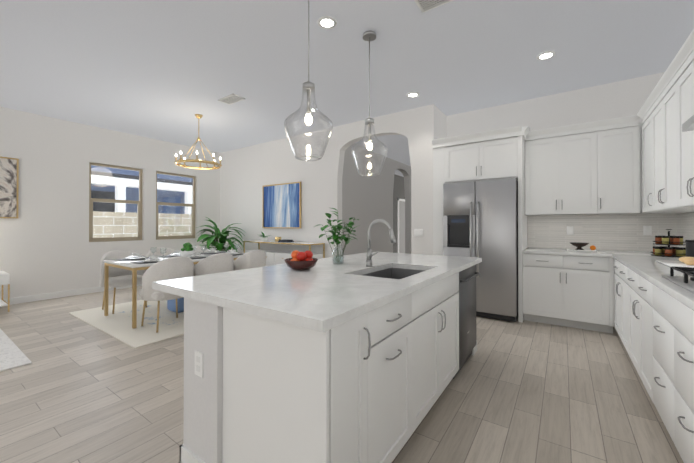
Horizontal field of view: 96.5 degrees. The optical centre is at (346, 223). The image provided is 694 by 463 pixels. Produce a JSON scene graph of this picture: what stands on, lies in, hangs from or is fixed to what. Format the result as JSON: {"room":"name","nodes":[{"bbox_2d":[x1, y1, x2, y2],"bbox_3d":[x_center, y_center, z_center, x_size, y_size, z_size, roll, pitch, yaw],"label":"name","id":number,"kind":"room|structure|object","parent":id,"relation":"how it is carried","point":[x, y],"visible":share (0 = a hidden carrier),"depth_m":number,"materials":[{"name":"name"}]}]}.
{"room":"kitchen","nodes":[
{"label":"kitchen","id":0,"kind":"room"},
{"bbox_2d":[0,107,219,298],"bbox_3d":[-5.746,-0.268,4.230,0.150,3.050,9.030,0,0,35],"label":"wall","id":1,"kind":"structure","parent":0,"point":[46,246],"depth_m":5.38,"materials":[{"name":"paint"}]},
{"bbox_2d":[0,156,18,218],"bbox_3d":[-5.463,-0.551,4.467,0.035,0.940,1.000,0,0,35],"label":"picture","id":2,"kind":"object","parent":1,"relation":"attached to","point":[9,180],"visible":0.97,"depth_m":4.80,"materials":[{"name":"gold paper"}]},
{"bbox_2d":[0,284,141,304],"bbox_3d":[-5.722,1.207,4.113,0.014,0.100,8.880,0,0,35],"label":"baseboard","id":3,"kind":"structure","parent":1,"relation":"attached to","point":[30,298],"depth_m":5.25,"materials":[{"name":"white wood"}]},
{"bbox_2d":[89,162,141,241],"bbox_3d":[-4.500,-0.390,6.040,0.070,1.463,0.890,0,0,35],"label":"window","id":4,"kind":"structure","parent":1,"relation":"in","point":[92,200],"depth_m":6.02,"materials":[{"name":"beige"}]},
{"bbox_2d":[156,171,194,239],"bbox_3d":[-3.856,-0.384,6.962,0.070,1.463,0.889,0,0,35],"label":"window","id":5,"kind":"structure","parent":1,"relation":"in","point":[192,205],"depth_m":7.00,"materials":[{"name":"beige"}]},
{"bbox_2d":[220,104,436,260],"bbox_3d":[-0.899,-0.256,6.260,5.470,3.050,0.150,0,0,35],"label":"wall","id":6,"kind":"structure","parent":0,"point":[247,173],"depth_m":5.98,"materials":[{"name":"paint"}]},
{"bbox_2d":[262,182,300,227],"bbox_3d":[-1.381,-0.364,6.479,1.130,0.930,0.035,0,0,35],"label":"picture","id":7,"kind":"object","parent":6,"relation":"attached to","point":[281,205],"visible":1,"depth_m":6.45,"materials":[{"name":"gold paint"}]},
{"bbox_2d":[414,229,422,235],"bbox_3d":[1.100,0.140,4.762,0.145,0.116,0.009,0,0,35],"label":"switch plate","id":8,"kind":"object","parent":6,"relation":"attached to","point":[418,232],"visible":1,"depth_m":4.76,"materials":[{"name":"white plastic"}]},
{"bbox_2d":[0,286,683,462],"bbox_3d":[-0.119,1.322,5.028,8.950,0.120,17.400,0,0,35],"label":"floor","id":9,"kind":"structure","parent":0,"point":[77,390],"depth_m":2.18,"materials":[{"name":"tile"}]},
{"bbox_2d":[0,271,9,311],"bbox_3d":[-5.115,0.976,4.276,0.522,0.537,0.560,0,0,35],"label":"side table","id":10,"kind":"object","parent":9,"relation":"on","point":[4,278],"visible":1,"depth_m":4.36,"materials":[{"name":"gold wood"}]},
{"bbox_2d":[0,329,31,371],"bbox_3d":[-5.003,1.238,2.037,2.770,0.011,3.700,0,0,35],"label":"living room rug","id":11,"kind":"object","parent":9,"relation":"on","point":[12,355],"visible":1,"depth_m":2.90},
{"bbox_2d":[69,300,183,347],"bbox_3d":[-2.271,1.254,4.776,2.170,0.011,2.580,0,0,35],"label":"area rug","id":12,"kind":"object","parent":9,"relation":"on","point":[117,324],"visible":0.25,"depth_m":3.89,"materials":[{"name":"white carpet"}]},
{"bbox_2d":[100,250,146,313],"bbox_3d":[-3.268,0.820,4.548,0.500,0.848,0.578,0,0,35],"label":"dining chair","id":13,"kind":"object","parent":12,"relation":"on","point":[119,277],"visible":0.58,"depth_m":4.51,"materials":[{"name":"fabric"}]},
{"bbox_2d":[146,247,175,256],"bbox_3d":[-2.936,0.823,5.023,0.500,0.848,0.578,0,0,35],"label":"dining chair","id":14,"kind":"object","parent":12,"relation":"on","point":[168,251],"visible":0.15,"depth_m":5.15,"materials":[{"name":"fabric"}]},
{"bbox_2d":[139,256,193,332],"bbox_3d":[-2.178,0.816,3.786,0.500,0.848,0.578,0,0,35],"label":"dining chair","id":15,"kind":"object","parent":12,"relation":"on","point":[174,268],"visible":0.62,"depth_m":3.55,"materials":[{"name":"fabric"}]},
{"bbox_2d":[103,251,244,328],"bbox_3d":[-2.391,0.873,4.642,0.950,0.747,1.800,0,0,35],"label":"dining table","id":16,"kind":"object","parent":12,"relation":"on","point":[134,268],"visible":0.48,"depth_m":3.85,"materials":[{"name":"wood"}]},
{"bbox_2d":[115,247,156,260],"bbox_3d":[-2.936,0.417,4.318,0.310,0.160,0.420,0,0,35],"label":"place setting","id":17,"kind":"object","parent":16,"relation":"on","point":[125,259],"depth_m":4.24,"materials":[{"name":"grey ceramic"}]},
{"bbox_2d":[129,248,176,263],"bbox_3d":[-2.510,0.415,4.020,0.310,0.160,0.420,0,0,35],"label":"place setting","id":18,"kind":"object","parent":16,"relation":"on","point":[155,259],"depth_m":4.24,"materials":[{"name":"grey ceramic"}]},
{"bbox_2d":[180,242,193,256],"bbox_3d":[-2.395,0.391,4.635,0.201,0.216,0.196,0,0,35],"label":"potted plant","id":19,"kind":"object","parent":16,"relation":"on","point":[187,250],"visible":0.98,"depth_m":4.58,"materials":[{"name":"white ceramic"}]},
{"bbox_2d":[177,246,216,258],"bbox_3d":[-2.178,0.418,4.496,0.310,0.160,0.420,0,0,35],"label":"place setting","id":20,"kind":"object","parent":16,"relation":"on","point":[196,255],"depth_m":4.67,"materials":[{"name":"grey ceramic"}]},
{"bbox_2d":[217,244,242,255],"bbox_3d":[-1.846,0.421,4.971,0.310,0.160,0.420,0,0,35],"label":"place setting","id":21,"kind":"object","parent":16,"relation":"on","point":[232,252],"depth_m":5.06,"materials":[{"name":"grey ceramic"}]},
{"bbox_2d":[167,297,183,312],"bbox_3d":[-2.377,1.101,4.460,0.300,0.290,0.300,0,0,35],"label":"pouf","id":22,"kind":"object","parent":12,"relation":"on","point":[171,305],"visible":0.19,"depth_m":4.31,"materials":[{"name":"blue fabric"}]},
{"bbox_2d":[193,246,209,265],"bbox_3d":[-2.604,0.826,5.499,0.500,0.848,0.578,0,0,35],"label":"dining chair","id":23,"kind":"object","parent":12,"relation":"on","point":[198,249],"visible":0.04,"depth_m":5.68,"materials":[{"name":"fabric"}]},
{"bbox_2d":[194,253,233,275],"bbox_3d":[-1.846,0.819,4.261,0.500,0.848,0.578,0,0,35],"label":"dining chair","id":24,"kind":"object","parent":12,"relation":"on","point":[218,263],"visible":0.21,"depth_m":4.04,"materials":[{"name":"fabric"}]},
{"bbox_2d":[234,250,265,270],"bbox_3d":[-1.514,0.821,4.737,0.500,0.848,0.578,0,0,35],"label":"dining chair","id":25,"kind":"object","parent":12,"relation":"on","point":[253,259],"visible":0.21,"depth_m":4.52,"materials":[{"name":"fabric"}]},
{"bbox_2d":[196,217,244,251],"bbox_3d":[-2.788,0.563,6.731,1.008,1.414,1.058,0,0,35],"label":"floor plant","id":26,"kind":"object","parent":9,"relation":"on","point":[220,236],"visible":0.65,"depth_m":6.64,"materials":[{"name":"green plant"}]},
{"bbox_2d":[243,240,324,265],"bbox_3d":[-1.306,0.818,6.186,1.880,0.899,0.414,0,0,35],"label":"console table","id":27,"kind":"object","parent":9,"relation":"on","point":[273,257],"visible":0.38,"depth_m":6.02,"materials":[{"name":"gold metal"}]},
{"bbox_2d":[259,232,270,240],"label":"potted plant","id":28,"kind":"object","parent":27,"relation":"on","point":[265,238],"depth_m":6.41,"materials":[{"name":"white ceramic"}]},
{"bbox_2d":[275,237,293,242],"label":"decorative bowl","id":29,"kind":"object","parent":27,"relation":"on","point":[277,239],"depth_m":6.10,"materials":[{"name":"gold ceramic"}]},
{"bbox_2d":[178,259,481,462],"bbox_3d":[0.239,0.809,2.301,0.991,0.874,2.421,0,0,35],"label":"kitchen island","id":30,"kind":"object","parent":9,"relation":"on","point":[359,358],"depth_m":1.38,"materials":[{"name":"white wood"}]},
{"bbox_2d":[152,251,415,306],"bbox_3d":[-0.106,0.353,2.542,0.705,0.039,2.450,0,0,35],"label":"island countertop","id":31,"kind":"structure","parent":30,"relation":"on","point":[216,289],"depth_m":1.85,"materials":[{"name":"white stone"}]},
{"bbox_2d":[284,250,317,269],"bbox_3d":[-0.331,0.262,2.242,0.244,0.137,0.244,0,0,35],"label":"fruit bowl","id":32,"kind":"object","parent":31,"relation":"on","point":[298,260],"visible":1,"depth_m":2.17,"materials":[{"name":"red wood"}]},
{"bbox_2d":[314,208,358,263],"bbox_3d":[-0.057,0.099,2.574,0.336,0.467,0.429,0,0,35],"label":"vase","id":33,"kind":"object","parent":31,"relation":"on","point":[334,236],"visible":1,"depth_m":2.56,"materials":[{"name":"clear glass"}]},
{"bbox_2d":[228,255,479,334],"bbox_3d":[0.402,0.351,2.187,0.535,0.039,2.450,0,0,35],"label":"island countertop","id":34,"kind":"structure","parent":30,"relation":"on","point":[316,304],"depth_m":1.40,"materials":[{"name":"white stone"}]},
{"bbox_2d":[443,178,517,321],"bbox_3d":[1.932,0.336,4.406,0.910,1.805,0.820,0,0,35],"label":"fridge","id":35,"kind":"object","parent":9,"relation":"on","point":[480,219],"visible":0.65,"depth_m":4.05,"materials":[{"name":"grey metal"}]},
{"bbox_2d":[432,126,529,322],"bbox_3d":[1.950,0.016,4.484,1.226,2.485,0.729,0,0,35],"label":"surround","id":36,"kind":"object","parent":9,"relation":"on","point":[496,154],"visible":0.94,"depth_m":4.21,"materials":[{"name":"white wood"}]},
{"bbox_2d":[523,253,613,333],"bbox_3d":[2.777,0.819,3.941,0.885,0.874,0.661,0,0,35],"label":"base cabinet","id":37,"kind":"object","parent":9,"relation":"on","point":[570,291],"visible":0.98,"depth_m":3.68,"materials":[{"name":"white wood"}]},
{"bbox_2d":[523,247,608,256],"bbox_3d":[2.762,0.361,3.959,0.840,0.039,0.654,0,0,35],"label":"countertop","id":38,"kind":"structure","parent":37,"relation":"on","point":[549,251],"depth_m":3.77,"materials":[{"name":"stone"}]},
{"bbox_2d":[567,242,597,251],"bbox_3d":[2.934,0.292,3.877,0.300,0.097,0.220,0,0,35],"label":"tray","id":39,"kind":"object","parent":38,"relation":"on","point":[579,246],"visible":1,"depth_m":3.83,"materials":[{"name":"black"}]},
{"bbox_2d":[613,259,624,346],"bbox_3d":[2.946,0.812,2.858,0.630,0.874,0.975,0,0,35],"label":"base cabinet","id":40,"kind":"object","parent":9,"relation":"on","point":[619,269],"depth_m":3.06,"materials":[{"name":"white wood"}]},
{"bbox_2d":[625,266,648,393],"bbox_3d":[2.460,0.808,2.163,0.630,0.874,0.954,0,0,35],"label":"base cabinet","id":41,"kind":"object","parent":9,"relation":"on","point":[635,347],"depth_m":2.37,"materials":[{"name":"white wood"}]},
{"bbox_2d":[645,279,693,462],"bbox_3d":[1.925,0.803,1.398,0.630,0.874,1.032,0,0,35],"label":"base cabinet","id":42,"kind":"object","parent":9,"relation":"on","point":[654,326],"depth_m":1.60,"materials":[{"name":"white wood"}]},
{"bbox_2d":[606,250,693,310],"bbox_3d":[1.866,0.346,1.354,0.674,0.039,5.951,0,0,35],"label":"countertop","id":43,"kind":"structure","parent":42,"relation":"on","point":[647,266],"depth_m":2.23,"materials":[{"name":"stone"}]},
{"bbox_2d":[650,229,685,256],"bbox_3d":[3.290,0.196,3.165,0.278,0.279,0.278,0,0,35],"label":"spice rack","id":44,"kind":"object","parent":43,"relation":"on","point":[665,251],"visible":0.96,"depth_m":3.11,"materials":[{"name":"multicoloured glass"}]},
{"bbox_2d":[656,257,693,267],"bbox_3d":[2.702,0.298,2.428,0.320,0.067,0.480,0,0,35],"label":"tray","id":45,"kind":"object","parent":43,"relation":"on","point":[685,262],"visible":1,"depth_m":2.43,"materials":[{"name":"white ceramic"}]},
{"bbox_2d":[661,267,693,292],"bbox_3d":[1.905,0.290,1.414,0.515,0.070,0.855,0,0,35],"label":"cooktop","id":46,"kind":"object","parent":43,"relation":"in","point":[685,281],"visible":1,"depth_m":1.72,"materials":[{"name":"silver metal"}]},
{"bbox_2d":[685,240,693,256],"bbox_3d":[3.111,0.241,2.777,0.104,0.185,0.104,0,0,35],"label":"canister","id":47,"kind":"object","parent":43,"relation":"on","point":[689,248],"visible":0.83,"depth_m":2.77,"materials":[{"name":"black"}]},
{"bbox_2d":[0,0,693,152],"bbox_3d":[-0.119,-1.838,5.047,8.550,0.100,17.200,0,0,35],"label":"ceiling","id":48,"kind":"structure","parent":0,"point":[165,70],"depth_m":3.35,"materials":[{"name":"paint"}]},
{"bbox_2d":[174,114,221,169],"bbox_3d":[-2.446,-1.367,5.109,0.689,0.838,0.691,0,0,35],"label":"chandelier","id":49,"kind":"object","parent":48,"relation":"hanging from","point":[184,160],"visible":1,"depth_m":5.09,"materials":[{"name":"gold metal"}]},
{"bbox_2d":[218,94,244,104],"bbox_3d":[-1.662,-1.785,4.453,0.360,0.011,0.200,0,0,35],"label":"ceiling vent","id":50,"kind":"object","parent":48,"relation":"in","point":[231,99],"visible":0.98,"depth_m":4.45,"materials":[{"name":"white metal"}]},
{"bbox_2d":[284,0,332,160],"bbox_3d":[-0.274,-1.130,2.211,0.346,1.345,0.346,0,0,35],"label":"pendant light","id":51,"kind":"object","parent":48,"relation":"hanging from","point":[308,87],"visible":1,"depth_m":2.19,"materials":[{"name":"clear glass"}]},
{"bbox_2d":[317,16,336,28],"bbox_3d":[-0.178,-1.795,2.770,0.176,0.011,0.176,0,0,35],"label":"recessed light","id":52,"kind":"object","parent":48,"relation":"in","point":[326,22],"visible":1,"depth_m":2.77,"materials":[{"name":"white plastic"}]},
{"bbox_2d":[351,31,387,176],"bbox_3d":[0.214,-1.126,2.943,0.346,1.345,0.346,0,0,35],"label":"pendant light","id":53,"kind":"object","parent":48,"relation":"hanging from","point":[368,36],"visible":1,"depth_m":2.92,"materials":[{"name":"clear glass"}]},
{"bbox_2d":[406,92,418,97],"bbox_3d":[0.915,-1.786,4.300,0.176,0.011,0.176,0,0,35],"label":"recessed light","id":54,"kind":"object","parent":48,"relation":"in","point":[412,94],"visible":0.96,"depth_m":4.29,"materials":[{"name":"white"}]},
{"bbox_2d":[414,0,452,12],"bbox_3d":[0.733,-1.797,2.450,0.360,0.011,0.200,0,0,35],"label":"ceiling vent","id":55,"kind":"object","parent":48,"relation":"in","point":[425,5],"visible":0.94,"depth_m":2.53,"materials":[{"name":"white metal"}]},
{"bbox_2d":[536,51,555,59],"bbox_3d":[2.125,-1.792,3.308,0.176,0.011,0.176,0,0,35],"label":"recessed light","id":56,"kind":"object","parent":48,"relation":"in","point":[546,55],"visible":1,"depth_m":3.30,"materials":[{"name":"white"}]},
{"bbox_2d":[342,143,410,254],"bbox_3d":[1.090,-0.247,7.780,0.250,3.050,4.619,0,0,35],"label":"wall","id":57,"kind":"structure","parent":0,"point":[367,201],"depth_m":6.89,"materials":[{"name":"white paint"}]},
{"bbox_2d":[397,198,404,252],"bbox_3d":[1.960,0.230,10.639,0.032,2.130,1.010,0,0,35],"label":"hall door","id":58,"kind":"structure","parent":57,"relation":"in","point":[400,225],"depth_m":10.41,"materials":[{"name":"grey wood"}]},
{"bbox_2d":[356,135,410,176],"bbox_3d":[2.321,-1.645,8.911,2.920,0.060,7.868,0,0,35],"label":"ceiling","id":59,"kind":"structure","parent":0,"point":[397,147],"depth_m":6.72,"materials":[{"name":"paint"}]},
{"bbox_2d":[437,72,664,322],"bbox_3d":[2.662,-0.268,4.242,2.980,3.050,0.619,0,0,35],"label":"wall","id":60,"kind":"structure","parent":0,"point":[624,98],"depth_m":4.25,"materials":[{"name":"paint"}]},
{"bbox_2d":[525,120,604,214],"bbox_3d":[2.839,-0.671,4.092,0.821,1.114,0.352,0,0,35],"label":"upper cabinet","id":61,"kind":"object","parent":60,"relation":"attached to","point":[591,168],"depth_m":3.93,"materials":[{"name":"white wood"}]},
{"bbox_2d":[527,214,674,251],"bbox_3d":[3.217,0.103,4.038,1.500,0.474,0.010,0,0,35],"label":"backsplash","id":62,"kind":"structure","parent":60,"relation":"attached to","point":[621,232],"depth_m":3.99,"materials":[{"name":"tile"}]},
{"bbox_2d":[567,226,573,234],"bbox_3d":[3.007,0.097,4.174,0.075,0.116,0.009,0,0,35],"label":"electrical outlet plate","id":63,"kind":"object","parent":62,"relation":"attached to","point":[570,230],"visible":1,"depth_m":4.17,"materials":[{"name":"white plastic"}]},
{"bbox_2d":[643,226,651,234],"bbox_3d":[3.630,0.084,3.739,0.075,0.116,0.009,0,0,35],"label":"electrical outlet plate","id":64,"kind":"object","parent":62,"relation":"attached to","point":[647,230],"visible":1,"depth_m":3.74,"materials":[{"name":"white plastic"}]},
{"bbox_2d":[605,115,640,214],"bbox_3d":[3.259,-0.673,3.798,0.438,1.114,0.352,0,0,35],"label":"upper cabinet","id":65,"kind":"object","parent":60,"relation":"attached to","point":[623,135],"depth_m":3.62,"materials":[{"name":"white wood"}]},
{"bbox_2d":[641,122,685,213],"bbox_3d":[3.567,-0.640,3.583,0.428,1.045,0.352,0,0,35],"label":"upper cabinet","id":66,"kind":"object","parent":60,"relation":"attached to","point":[642,123],"depth_m":3.54,"materials":[{"name":"white wood"}]},
{"bbox_3d":[1.192,-0.295,-0.332,0.150,3.050,9.500,0,0,35],"label":"wall","id":67,"kind":"structure","parent":0,"visible":0},
{"bbox_2d":[641,105,648,212],"bbox_3d":[3.337,-0.676,3.192,0.350,1.114,0.548,0,0,35],"label":"upper cabinet","id":68,"kind":"object","parent":67,"relation":"attached to","point":[644,112],"depth_m":3.39,"materials":[{"name":"white wood"}]},
{"bbox_2d":[649,69,693,212],"bbox_3d":[2.973,-0.679,2.671,0.350,1.114,0.956,0,0,35],"label":"upper cabinet","id":69,"kind":"object","parent":67,"relation":"attached to","point":[665,112],"depth_m":2.81,"materials":[{"name":"white wood"}]},
{"bbox_2d":[673,33,693,208],"bbox_3d":[2.532,-0.683,2.039,0.350,1.114,0.817,0,0,35],"label":"upper cabinet","id":70,"kind":"object","parent":67,"relation":"attached to","point":[683,72],"depth_m":2.32,"materials":[{"name":"white wood"}]},
{"bbox_2d":[675,212,693,247],"bbox_3d":[2.141,0.086,1.165,0.009,0.474,5.954,0,0,35],"label":"backsplash","id":71,"kind":"structure","parent":67,"relation":"attached to","point":[684,222],"depth_m":3.38,"materials":[{"name":"tile"}]},
{"bbox_2d":[682,115,693,131],"bbox_3d":[1.980,-0.624,1.368,0.496,0.136,0.909,0,0,35],"label":"range hood","id":72,"kind":"object","parent":67,"relation":"attached to","point":[688,125],"visible":1,"depth_m":1.80,"materials":[{"name":"silver metal"}]},
{"label":"outside","id":73,"kind":"structure","parent":0,"visible":0},
{"bbox_3d":[-0.247,1.483,6.458,70.000,0.175,80.000,0,0,35],"label":"ground","id":74,"kind":"structure","parent":73,"visible":0},
{"bbox_2d":[91,165,191,213],"bbox_3d":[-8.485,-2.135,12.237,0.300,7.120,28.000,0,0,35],"label":"house","id":75,"kind":"structure","parent":74,"relation":"on","point":[128,196],"depth_m":12.17,"materials":[{"name":"blue"}]},
{"bbox_2d":[91,171,191,213],"bbox_3d":[-7.918,-0.065,10.608,2.380,2.960,12.000,0,0,35],"label":"pergola","id":76,"kind":"object","parent":74,"relation":"on","point":[122,177],"depth_m":9.82,"materials":[{"name":"white"}]},
{"bbox_2d":[93,211,190,237],"bbox_3d":[-4.427,0.570,9.385,0.260,1.675,18.000,0,0,35],"label":"wall","id":77,"kind":"structure","parent":74,"relation":"on","point":[127,222],"depth_m":7.73,"materials":[{"name":"beige brick"}]}
]}

